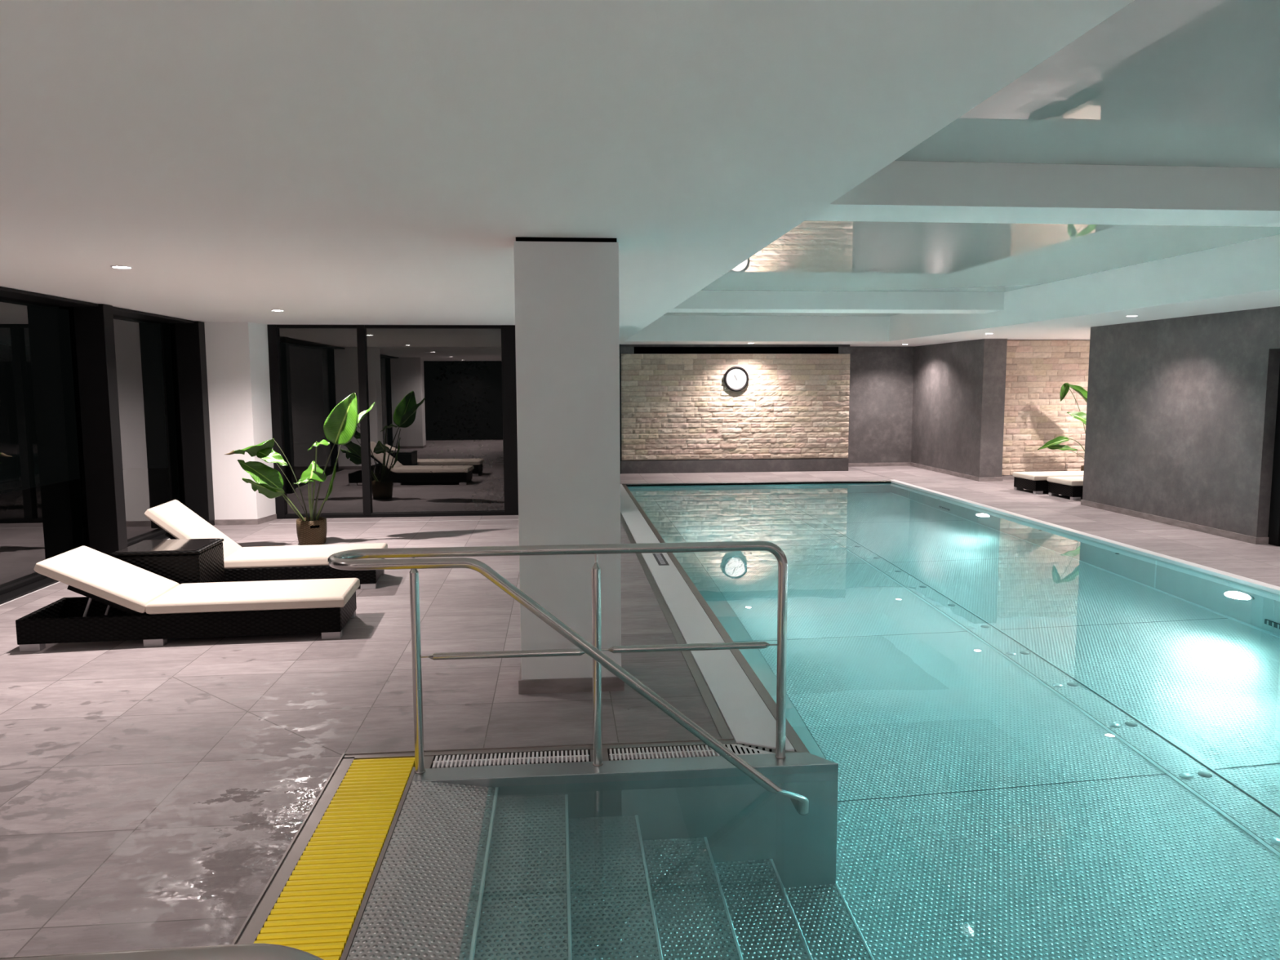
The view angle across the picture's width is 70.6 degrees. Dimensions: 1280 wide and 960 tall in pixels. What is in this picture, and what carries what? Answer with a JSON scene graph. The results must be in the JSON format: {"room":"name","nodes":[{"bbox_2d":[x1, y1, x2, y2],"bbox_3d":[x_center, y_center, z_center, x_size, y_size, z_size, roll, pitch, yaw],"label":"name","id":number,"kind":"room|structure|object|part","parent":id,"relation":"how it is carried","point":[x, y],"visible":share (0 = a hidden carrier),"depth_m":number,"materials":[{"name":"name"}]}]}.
{"room":"spa","nodes":[
{"label":"spa","id":0,"kind":"room"},
{"bbox_2d":[0,464,504,585],"bbox_3d":[-5.410,1.027,7.287,8.500,0.100,24.800,-1,6,-5],"label":"window reflection","id":1,"kind":"structure","parent":0,"point":[37,524],"depth_m":13.77,"materials":[{"name":"grey glass"}]},
{"bbox_2d":[426,360,501,472],"bbox_3d":[-3.531,-1.279,18.116,1.416,2.261,1.530,3,7,27],"label":"bush","id":2,"kind":"object","parent":1,"relation":"on","point":[466,362],"visible":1,"depth_m":18.10,"materials":[{"name":"green plant"}]},
{"bbox_2d":[463,505,473,509],"bbox_3d":[-2.376,0.388,12.549,0.129,0.078,0.094,-3,7,-25],"label":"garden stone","id":3,"kind":"object","parent":1,"relation":"on","point":[466,507],"visible":0.66,"depth_m":12.52,"materials":[{"name":"grey stone"}]},
{"bbox_2d":[465,507,475,511],"bbox_3d":[-2.265,0.428,12.056,0.138,0.108,0.179,1,6,11],"label":"garden stone","id":4,"kind":"object","parent":1,"relation":"on","point":[468,508],"visible":0.36,"depth_m":12.03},
{"bbox_2d":[466,502,477,507],"bbox_3d":[-2.367,0.357,12.745,0.162,0.104,0.150,0,6,5],"label":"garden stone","id":5,"kind":"object","parent":1,"relation":"on","point":[473,504],"visible":0.57,"depth_m":12.69,"materials":[{"name":"grey stone"}]},
{"bbox_2d":[471,496,479,500],"bbox_3d":[-2.441,0.288,13.458,0.107,0.092,0.152,3,7,32],"label":"garden stone","id":6,"kind":"object","parent":1,"relation":"on","point":[473,497],"visible":0.67,"depth_m":13.41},
{"bbox_2d":[473,499,481,504],"bbox_3d":[-2.360,0.326,13.142,0.121,0.077,0.129,2,6,23],"label":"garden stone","id":7,"kind":"object","parent":1,"relation":"on","point":[477,501],"visible":0.76,"depth_m":13.11,"materials":[{"name":"grey stone"}]},
{"bbox_2d":[473,506,482,511],"bbox_3d":[-2.228,0.400,12.421,0.119,0.084,0.135,2,7,24],"label":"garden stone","id":8,"kind":"object","parent":1,"relation":"on","point":[477,508],"visible":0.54,"depth_m":12.37,"materials":[{"name":"grey stone"}]},
{"bbox_2d":[475,492,488,498],"bbox_3d":[-2.413,0.242,13.817,0.191,0.115,0.194,-5,8,-40],"label":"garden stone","id":9,"kind":"object","parent":1,"relation":"on","point":[482,495],"visible":0.7,"depth_m":13.74,"materials":[{"name":"grey stone"}]},
{"bbox_2d":[478,504,487,510],"bbox_3d":[-2.200,0.383,12.565,0.143,0.086,0.144,3,7,29],"label":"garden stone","id":10,"kind":"object","parent":1,"relation":"on","point":[483,506],"visible":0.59,"depth_m":12.53,"materials":[{"name":"grey stone"}]},
{"bbox_2d":[482,502,492,508],"bbox_3d":[-2.151,0.363,12.736,0.135,0.097,0.138,0,6,3],"label":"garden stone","id":11,"kind":"object","parent":1,"relation":"on","point":[487,504],"visible":0.57,"depth_m":12.69,"materials":[{"name":"grey stone"}]},
{"bbox_2d":[484,494,494,499],"bbox_3d":[-2.247,0.277,13.510,0.154,0.112,0.156,-5,7,-37],"label":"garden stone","id":12,"kind":"object","parent":1,"relation":"on","point":[488,497],"visible":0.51,"depth_m":13.44,"materials":[{"name":"grey stone"}]},
{"bbox_2d":[488,506,497,510],"bbox_3d":[-2.004,0.410,12.319,0.104,0.080,0.134,4,7,36],"label":"garden stone","id":13,"kind":"object","parent":1,"relation":"on","point":[491,508],"visible":0.48,"depth_m":12.28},
{"bbox_2d":[488,497,497,502],"bbox_3d":[-2.167,0.303,13.334,0.114,0.089,0.123,2,6,21],"label":"garden stone","id":14,"kind":"object","parent":1,"relation":"on","point":[493,500],"visible":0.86,"depth_m":13.29,"materials":[{"name":"grey stone"}]},
{"bbox_2d":[493,480,500,484],"bbox_3d":[-2.489,0.050,15.713,0.136,0.107,0.148,-4,7,-35],"label":"garden stone","id":15,"kind":"object","parent":1,"relation":"on","point":[495,482],"visible":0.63,"depth_m":15.66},
{"bbox_2d":[493,486,502,491],"bbox_3d":[-2.273,0.166,14.528,0.140,0.118,0.189,-1,6,-12],"label":"garden stone","id":16,"kind":"object","parent":1,"relation":"on","point":[498,487],"visible":0.53,"depth_m":14.48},
{"bbox_2d":[493,489,504,496],"bbox_3d":[-2.204,0.209,14.143,0.184,0.111,0.164,0,6,3],"label":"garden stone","id":17,"kind":"object","parent":1,"relation":"on","point":[500,492],"visible":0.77,"depth_m":14.08,"materials":[{"name":"grey stone"}]},
{"bbox_2d":[494,503,502,508],"bbox_3d":[-1.981,0.371,12.724,0.104,0.074,0.116,1,6,7],"label":"garden stone","id":18,"kind":"object","parent":1,"relation":"on","point":[497,505],"visible":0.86,"depth_m":12.68,"materials":[{"name":"grey stone"}]},
{"bbox_2d":[497,497,504,504],"bbox_3d":[-1.958,0.320,13.051,0.178,0.116,0.193,2,6,22],"label":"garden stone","id":19,"kind":"object","parent":1,"relation":"on","point":[500,501],"visible":0.36,"depth_m":12.99,"materials":[{"name":"grey stone"}]},
{"bbox_2d":[513,240,621,679],"bbox_3d":[-0.393,-0.062,4.993,0.540,2.388,0.425,-1,6,-5],"label":"wall column","id":20,"kind":"structure","parent":0,"point":[566,293],"depth_m":4.76,"materials":[{"name":"white paint"}]},
{"bbox_2d":[518,665,624,694],"bbox_3d":[-0.389,1.088,5.113,0.570,0.075,0.455,-1,6,-5],"label":"column baseboard","id":21,"kind":"structure","parent":20,"relation":"attached to","point":[608,683],"depth_m":4.89,"materials":[{"name":"tile"}]},
{"bbox_2d":[0,0,1279,346],"bbox_3d":[1.990,-1.838,6.652,14.600,0.740,22.800,-1,6,-5],"label":"ceiling","id":22,"kind":"structure","parent":0,"point":[317,162],"depth_m":2.87,"materials":[{"name":"white paint"}]},
{"bbox_2d":[110,265,133,268],"bbox_3d":[-3.282,-1.348,5.729,0.124,0.006,0.124,-1,6,-5],"label":"recessed light","id":23,"kind":"object","parent":22,"relation":"in","point":[111,266],"visible":1,"depth_m":5.72,"materials":[{"name":"white plastic"}]},
{"bbox_2d":[515,236,617,242],"bbox_3d":[-0.398,-1.260,4.867,0.520,0.022,0.405,-1,6,-5],"label":"trim","id":24,"kind":"structure","parent":22,"relation":"attached to","point":[517,238],"depth_m":4.67,"materials":[{"name":"black metal"}]},
{"bbox_2d":[663,312,900,315],"bbox_3d":[2.228,-2.687,13.991,4.687,0.020,3.562,-1,6,-5],"label":"ceiling panel","id":25,"kind":"object","parent":22,"relation":"attached to","point":[666,313],"visible":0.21,"depth_m":15.46,"materials":[{"name":"grey"}]},
{"bbox_2d":[667,290,1004,313],"bbox_3d":[2.415,-2.406,11.942,4.695,0.353,0.580,-1,6,-5],"label":"ceiling beam","id":26,"kind":"structure","parent":22,"relation":"attached to","point":[703,301],"depth_m":11.71,"materials":[{"name":"white paint"}]},
{"bbox_2d":[700,220,1279,292],"bbox_3d":[2.720,-2.123,8.582,4.687,0.020,6.182,-1,6,-5],"label":"ceiling panel","id":27,"kind":"object","parent":22,"relation":"attached to","point":[812,255],"visible":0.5,"depth_m":8.34,"materials":[{"name":"grey"}]},
{"bbox_2d":[805,160,1279,226],"bbox_3d":[3.021,-1.712,5.280,4.695,0.353,0.490,-1,6,-5],"label":"ceiling beam","id":28,"kind":"structure","parent":22,"relation":"attached to","point":[902,191],"depth_m":5.02,"materials":[{"name":"white paint"}]},
{"bbox_2d":[894,0,1279,168],"bbox_3d":[3.281,-1.480,2.411,4.687,0.020,5.282,-1,6,-5],"label":"ceiling panel","id":29,"kind":"object","parent":22,"relation":"attached to","point":[1155,82],"visible":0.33,"depth_m":3.83,"materials":[{"name":"grey"}]},
{"bbox_2d":[0,466,1279,957],"bbox_3d":[2.045,0.991,6.902,14.520,0.120,22.700,-1,6,-5],"label":"floor","id":30,"kind":"structure","parent":0,"point":[150,797],"depth_m":4.58,"materials":[{"name":"tile"}]},
{"bbox_2d":[0,537,169,605],"bbox_3d":[-4.945,0.877,7.642,0.017,0.002,6.150,-1,6,-5],"label":"trim","id":31,"kind":"structure","parent":30,"relation":"on","point":[169,538],"depth_m":7.29,"materials":[{"name":"white"}]},
{"bbox_2d":[110,537,225,584],"bbox_3d":[-3.462,0.723,6.686,0.592,0.496,0.552,-1,6,-7],"label":"side table","id":32,"kind":"object","parent":30,"relation":"on","point":[181,561],"visible":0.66,"depth_m":6.45,"materials":[{"name":"black wicker"}]},
{"bbox_3d":[-3.463,0.480,6.660,0.540,0.006,0.500,-1,6,-7],"label":"glass","id":33,"kind":"part","parent":32,"relation":"part of","materials":[{"name":"black glass"}]},
{"bbox_2d":[15,546,359,651],"bbox_3d":[-2.965,0.748,6.089,1.990,0.566,0.620,-1,6,-8],"label":"sun lounger","id":34,"kind":"object","parent":30,"relation":"on","point":[123,601],"visible":1,"depth_m":5.86,"materials":[{"name":"white fabric"}]},
{"bbox_3d":[-3.443,0.742,6.021,0.426,0.220,0.560,-1,6,-8],"label":"backrest frame","id":35,"kind":"part","parent":34,"relation":"part of","materials":[{"name":"black metal"}]},
{"bbox_3d":[-3.505,0.651,6.002,0.648,0.351,0.620,-1,6,-8],"label":"mattress","id":36,"kind":"part","parent":34,"relation":"part of","materials":[{"name":"beige fabric"}]},
{"bbox_3d":[-2.586,0.782,6.147,1.225,0.075,0.620,-1,6,-8],"label":"seat mattress","id":37,"kind":"part","parent":34,"relation":"part of","materials":[{"name":"beige fabric"}]},
{"bbox_2d":[160,321,275,519],"bbox_3d":[-5.097,-0.690,11.059,1.080,2.410,0.630,-1,6,-5],"label":"wall pier","id":38,"kind":"object","parent":30,"relation":"on","point":[237,353],"visible":0.53,"depth_m":10.77,"materials":[{"name":"white paint"}]},
{"bbox_2d":[58,306,214,546],"bbox_3d":[-5.258,-0.538,9.626,0.500,2.406,2.210,-1,6,-5],"label":"window","id":39,"kind":"structure","parent":38,"relation":"attached to","point":[188,344],"depth_m":10.56,"materials":[{"name":"black"}]},
{"bbox_2d":[214,514,276,524],"bbox_3d":[-4.830,0.483,11.107,0.590,0.065,0.465,-1,6,-5],"label":"baseboard","id":40,"kind":"object","parent":38,"relation":"attached to","point":[224,522],"visible":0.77,"depth_m":10.88,"materials":[{"name":"tile"}]},
{"bbox_2d":[144,499,387,589],"bbox_3d":[-3.162,0.531,7.519,1.990,0.704,0.620,-1,6,-9],"label":"sun lounger","id":41,"kind":"object","parent":30,"relation":"on","point":[262,563],"visible":0.43,"depth_m":7.32,"materials":[{"name":"white fabric"}]},
{"bbox_3d":[-3.607,0.538,7.448,0.368,0.315,0.560,-1,6,-9],"label":"backrest frame","id":42,"kind":"part","parent":41,"relation":"part of","materials":[{"name":"black wicker"}]},
{"bbox_3d":[-3.645,0.432,7.431,0.563,0.486,0.620,-1,6,-9],"label":"mattress","id":43,"kind":"part","parent":41,"relation":"part of","materials":[{"name":"beige fabric"}]},
{"bbox_3d":[-2.784,0.632,7.591,1.225,0.075,0.620,-1,6,-9],"label":"seat mattress","id":44,"kind":"part","parent":41,"relation":"part of","materials":[{"name":"beige fabric"}]},
{"bbox_2d":[224,392,375,545],"bbox_3d":[-3.527,-0.115,9.458,1.515,1.587,0.332,-2,6,-18],"label":"potted plant","id":45,"kind":"object","parent":30,"relation":"on","point":[340,427],"visible":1,"depth_m":9.43,"materials":[{"name":"green plant"}]},
{"bbox_3d":[-3.654,0.010,9.477,0.330,0.898,0.041,-1,6,-5],"label":"stem","id":46,"kind":"part","parent":45,"relation":"part of","materials":[{"name":"green plant"}]},
{"bbox_3d":[-3.668,0.107,9.493,0.351,0.703,0.011,-1,6,-7],"label":"stem","id":47,"kind":"part","parent":45,"relation":"part of","materials":[{"name":"green plant"}]},
{"bbox_3d":[-3.629,0.291,9.469,0.236,0.347,0.014,-3,6,-23],"label":"stem","id":48,"kind":"part","parent":45,"relation":"part of","materials":[{"name":"green plant"}]},
{"bbox_3d":[-3.632,0.276,9.467,0.260,0.378,0.021,-2,6,-15],"label":"stem","id":49,"kind":"part","parent":45,"relation":"part of","materials":[{"name":"green plant"}]},
{"bbox_3d":[-3.439,0.224,9.429,0.026,0.483,0.105,-1,6,-8],"label":"stem","id":50,"kind":"part","parent":45,"relation":"part of","materials":[{"name":"green plant"}]},
{"bbox_3d":[-3.465,0.541,9.553,0.304,0.262,0.304,-1,6,-5],"label":"pot","id":51,"kind":"part","parent":45,"relation":"part of","materials":[{"name":"brown wicker"}]},
{"bbox_3d":[-3.432,0.232,9.445,0.024,0.463,0.098,-2,6,-19],"label":"stem","id":52,"kind":"part","parent":45,"relation":"part of","materials":[{"name":"green plant"}]},
{"bbox_3d":[-3.429,0.025,9.506,0.115,0.862,0.057,-1,6,-5],"label":"stem","id":53,"kind":"part","parent":45,"relation":"part of","materials":[{"name":"green plant"}]},
{"bbox_3d":[-3.385,0.487,9.421,0.092,0.027,0.007,-4,7,-32],"label":"pot handle","id":54,"kind":"part","parent":45,"relation":"part of","materials":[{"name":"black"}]},
{"bbox_3d":[-3.373,0.312,9.546,0.150,0.286,0.020,0,6,5],"label":"stem","id":55,"kind":"part","parent":45,"relation":"part of","materials":[{"name":"green plant"}]},
{"bbox_3d":[-3.322,0.036,9.511,0.258,0.838,0.034,-1,6,-5],"label":"stem","id":56,"kind":"part","parent":45,"relation":"part of","materials":[{"name":"green plant"}]},
{"bbox_3d":[-3.304,0.042,9.584,0.288,0.815,0.019,-2,6,-21],"label":"stem","id":57,"kind":"part","parent":45,"relation":"part of","materials":[{"name":"green plant"}]},
{"bbox_2d":[269,519,518,524],"bbox_3d":[-2.398,0.503,11.138,4.200,0.002,0.015,-1,6,-5],"label":"trim","id":58,"kind":"structure","parent":30,"relation":"on","point":[511,519],"depth_m":11.11,"materials":[{"name":"white"}]},
{"bbox_2d":[231,479,1279,959],"bbox_3d":[1.760,1.552,7.666,6.804,1.406,15.849,-1,6,-5],"label":"swimming pool","id":59,"kind":"object","parent":30,"relation":"in","point":[414,906],"depth_m":3.71,"materials":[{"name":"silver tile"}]},
{"bbox_2d":[0,942,323,959],"bbox_3d":[-0.023,1.213,1.100,1.946,1.294,0.250,-1,6,-5],"label":"handrail","id":60,"kind":"object","parent":59,"relation":"attached to","point":[260,951],"visible":1,"depth_m":1.08,"materials":[{"name":"silver metal"}]},
{"bbox_3d":[-0.997,1.413,2.515,0.270,0.034,3.070,-1,6,-5],"label":"yellow grate","id":61,"kind":"part","parent":59,"relation":"part of","materials":[{"name":"yellow plastic"}]},
{"bbox_3d":[-0.308,1.445,2.603,1.785,0.126,3.155,-1,6,-5],"label":"gutter frame","id":62,"kind":"part","parent":59,"relation":"part of","materials":[{"name":"silver metal"}]},
{"bbox_3d":[-0.571,1.250,4.031,0.690,0.023,0.125,-1,6,-5],"label":"drain grate","id":63,"kind":"part","parent":59,"relation":"part of","materials":[{"name":"white plastic"}]},
{"bbox_2d":[327,541,787,791],"bbox_3d":[-0.278,0.931,3.803,1.963,1.294,0.284,-1,6,-5],"label":"handrail","id":64,"kind":"object","parent":59,"relation":"attached to","point":[354,559],"visible":0.84,"depth_m":3.84,"materials":[{"name":"silver metal"}]},
{"bbox_3d":[-0.949,0.793,3.848,0.039,0.950,0.039,-1,6,-5],"label":"post","id":65,"kind":"part","parent":64,"relation":"part of","materials":[{"name":"silver metal"}]},
{"bbox_3d":[-0.186,0.783,3.916,0.039,0.950,0.039,-1,6,-5],"label":"post","id":66,"kind":"part","parent":64,"relation":"part of","materials":[{"name":"silver metal"}]},
{"bbox_2d":[652,553,669,565],"bbox_3d":[0.196,0.754,8.617,0.096,0.001,0.600,-1,6,-5],"label":"sticker","id":67,"kind":"object","parent":59,"relation":"on","point":[660,559],"visible":1,"depth_m":8.59,"materials":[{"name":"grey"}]},
{"bbox_3d":[0.194,0.751,8.636,0.046,0.001,0.520,-1,6,-5],"label":"sticker panel","id":68,"kind":"part","parent":67,"relation":"part of","materials":[{"name":"grey"}]},
{"bbox_3d":[0.118,1.241,4.093,0.515,0.023,0.125,-1,6,-5],"label":"drain grate","id":69,"kind":"part","parent":59,"relation":"part of","materials":[{"name":"white plastic"}]},
{"bbox_3d":[0.075,0.663,9.654,0.247,0.033,11.205,-1,6,-5],"label":"plate","id":70,"kind":"part","parent":59,"relation":"part of","materials":[{"name":"white"}]},
{"bbox_3d":[0.494,1.235,4.126,0.219,0.022,0.125,-1,6,-5],"label":"drain grate","id":71,"kind":"part","parent":59,"relation":"part of","materials":[{"name":"white plastic"}]},
{"bbox_2d":[458,482,1279,959],"bbox_3d":[2.054,1.569,7.669,6.080,1.350,15.760,-1,6,-5],"label":"pool water","id":72,"kind":"object","parent":59,"relation":"in","point":[1046,744],"visible":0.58,"depth_m":3.81,"materials":[{"name":"teal liquid"}]},
{"bbox_2d":[1012,471,1084,493],"bbox_3d":[6.872,0.020,14.029,1.990,0.296,0.620,-1,6,-7],"label":"sun lounger","id":73,"kind":"object","parent":30,"relation":"on","point":[1037,482],"visible":0.32,"depth_m":13.79,"materials":[{"name":"black wicker"}]},
{"bbox_3d":[6.492,-0.068,13.972,1.225,0.075,0.620,-1,6,-7],"label":"seat mattress","id":74,"kind":"part","parent":73,"relation":"part of","materials":[{"name":"beige fabric"}]},
{"bbox_2d":[1037,382,1087,471],"bbox_3d":[7.245,-0.787,15.118,1.196,1.671,0.391,-3,6,-21],"label":"potted plant","id":75,"kind":"object","parent":30,"relation":"on","point":[1053,444],"visible":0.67,"depth_m":15.11,"materials":[{"name":"green plant"}]},
{"bbox_3d":[7.407,-0.893,15.257,0.509,1.414,0.036,-1,6,-5],"label":"stem","id":76,"kind":"part","parent":75,"relation":"part of","materials":[{"name":"green plant"}]},
{"bbox_2d":[1047,475,1083,500],"bbox_3d":[7.080,0.097,13.289,1.990,0.296,0.620,-1,6,-7],"label":"sun lounger","id":77,"kind":"object","parent":30,"relation":"on","point":[1072,486],"visible":0.31,"depth_m":13.06,"materials":[{"name":"beige"}]},
{"bbox_3d":[6.700,0.009,13.232,1.225,0.075,0.620,-1,6,-7],"label":"seat mattress","id":78,"kind":"part","parent":77,"relation":"part of","materials":[{"name":"beige fabric"}]},
{"bbox_2d":[620,344,850,473],"bbox_3d":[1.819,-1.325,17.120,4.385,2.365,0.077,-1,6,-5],"label":"stone wall","id":79,"kind":"structure","parent":0,"point":[789,377],"depth_m":17.11,"materials":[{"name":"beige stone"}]},
{"bbox_2d":[619,344,621,474],"bbox_3d":[-0.555,-1.316,16.893,0.385,2.410,0.120,-1,6,-5],"label":"trim","id":80,"kind":"structure","parent":79,"relation":"attached to","point":[620,344],"depth_m":16.87,"materials":[{"name":"black"}]},
{"bbox_2d":[634,346,838,353],"bbox_3d":[1.826,-2.441,17.021,3.900,0.125,0.035,-1,6,-5],"label":"ventilation slot","id":81,"kind":"object","parent":79,"relation":"attached to","point":[637,349],"visible":1,"depth_m":17.00,"materials":[{"name":"black metal"}]},
{"bbox_2d":[724,366,748,391],"bbox_3d":[1.812,-1.898,16.999,0.472,0.472,0.058,-1,6,-5],"label":"wall clock","id":82,"kind":"object","parent":79,"relation":"attached to","point":[735,378],"visible":1,"depth_m":16.99,"materials":[{"name":"black"}]},
{"bbox_2d":[847,346,914,462],"bbox_3d":[2.371,-1.456,18.135,6.600,2.410,0.200,-1,6,-5],"label":"wall","id":83,"kind":"structure","parent":0,"point":[881,380],"depth_m":18.25,"materials":[{"name":"paint"}]},
{"bbox_2d":[848,462,910,466],"bbox_3d":[4.726,-0.313,18.360,1.580,0.072,0.015,-1,6,-5],"label":"baseboard","id":84,"kind":"structure","parent":83,"relation":"attached to","point":[904,464],"depth_m":18.36,"materials":[{"name":"tile"}]},
{"bbox_2d":[911,338,1007,477],"bbox_3d":[5.853,-1.333,16.839,0.400,2.410,3.020,-1,6,-5],"label":"wall","id":85,"kind":"structure","parent":0,"point":[958,388],"depth_m":16.12,"materials":[{"name":"paint"}]},
{"bbox_2d":[910,462,978,481],"bbox_3d":[5.651,-0.167,16.932,0.015,0.072,3.020,-1,6,-5],"label":"baseboard","id":86,"kind":"structure","parent":85,"relation":"attached to","point":[913,464],"depth_m":16.73,"materials":[{"name":"tile"}]},
{"bbox_2d":[978,476,1003,481],"bbox_3d":[5.991,-0.014,15.457,0.425,0.072,0.015,-1,6,-5],"label":"baseboard","id":87,"kind":"structure","parent":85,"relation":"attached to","point":[984,478],"depth_m":15.45,"materials":[{"name":"tile"}]},
{"bbox_2d":[1001,475,1013,479],"bbox_3d":[7.240,-0.056,15.826,2.250,0.070,0.060,-1,6,-5],"label":"baseboard","id":88,"kind":"structure","parent":0,"point":[1005,477],"depth_m":15.72,"materials":[{"name":"tile"}]},
{"bbox_2d":[1001,339,1089,475],"bbox_3d":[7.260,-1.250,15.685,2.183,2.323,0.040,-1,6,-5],"label":"stone wall","id":89,"kind":"structure","parent":0,"point":[1028,433],"depth_m":15.66,"materials":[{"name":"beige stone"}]},
{"bbox_2d":[1082,306,1279,537],"bbox_3d":[6.281,-0.699,10.756,0.150,2.410,3.120,-1,6,-5],"label":"wall","id":90,"kind":"structure","parent":0,"point":[1181,412],"depth_m":10.33,"materials":[{"name":"paint"}]},
{"bbox_2d":[1080,499,1257,544],"bbox_3d":[6.203,0.465,10.867,0.015,0.072,3.145,-1,6,-5],"label":"baseboard","id":91,"kind":"structure","parent":90,"relation":"attached to","point":[1219,532],"depth_m":10.53,"materials":[{"name":"tile"}]},
{"bbox_2d":[1257,537,1268,544],"bbox_3d":[6.414,0.626,9.323,0.125,0.072,0.015,-1,6,-5],"label":"baseboard reveal","id":92,"kind":"structure","parent":90,"relation":"attached to","point":[1260,540],"depth_m":9.31,"materials":[{"name":"tile"}]},
{"bbox_2d":[1269,306,1279,348],"bbox_3d":[6.530,-1.471,8.543,0.270,0.415,1.150,-1,6,-5],"label":"lintel","id":93,"kind":"object","parent":90,"relation":"attached to","point":[1274,341],"visible":1,"depth_m":9.04,"materials":[{"name":"paint"}]},
{"bbox_3d":[-0.889,-0.767,11.651,1.230,2.410,0.200,-1,6,-5],"label":"wall","id":94,"kind":"structure","parent":0,"visible":0},
{"bbox_2d":[266,324,518,519],"bbox_3d":[-3.037,-0.735,11.418,3.090,2.410,0.120,-1,6,-5],"label":"window","id":95,"kind":"structure","parent":94,"relation":"in","point":[508,344],"depth_m":11.38,"materials":[{"name":"black"}]},
{"bbox_3d":[7.137,0.212,2.009,0.270,2.410,12.250,-1,6,-5],"label":"wall","id":96,"kind":"structure","parent":0,"visible":0},
{"bbox_2d":[1267,368,1279,546],"bbox_3d":[6.525,-0.273,8.667,0.129,1.995,1.150,-1,6,-5],"label":"door","id":97,"kind":"structure","parent":96,"relation":"in","point":[1273,535],"depth_m":9.21,"materials":[{"name":"black"}]},
{"bbox_3d":[-4.504,0.023,4.211,1.020,2.410,0.550,-1,6,-5],"label":"wall","id":98,"kind":"structure","parent":0,"visible":0},
{"bbox_2d":[0,286,127,604],"bbox_3d":[-4.973,-0.212,6.496,0.500,2.406,4.110,-1,6,-5],"label":"window","id":99,"kind":"structure","parent":98,"relation":"in","point":[91,324],"depth_m":8.37,"materials":[{"name":"black"}]}
]}

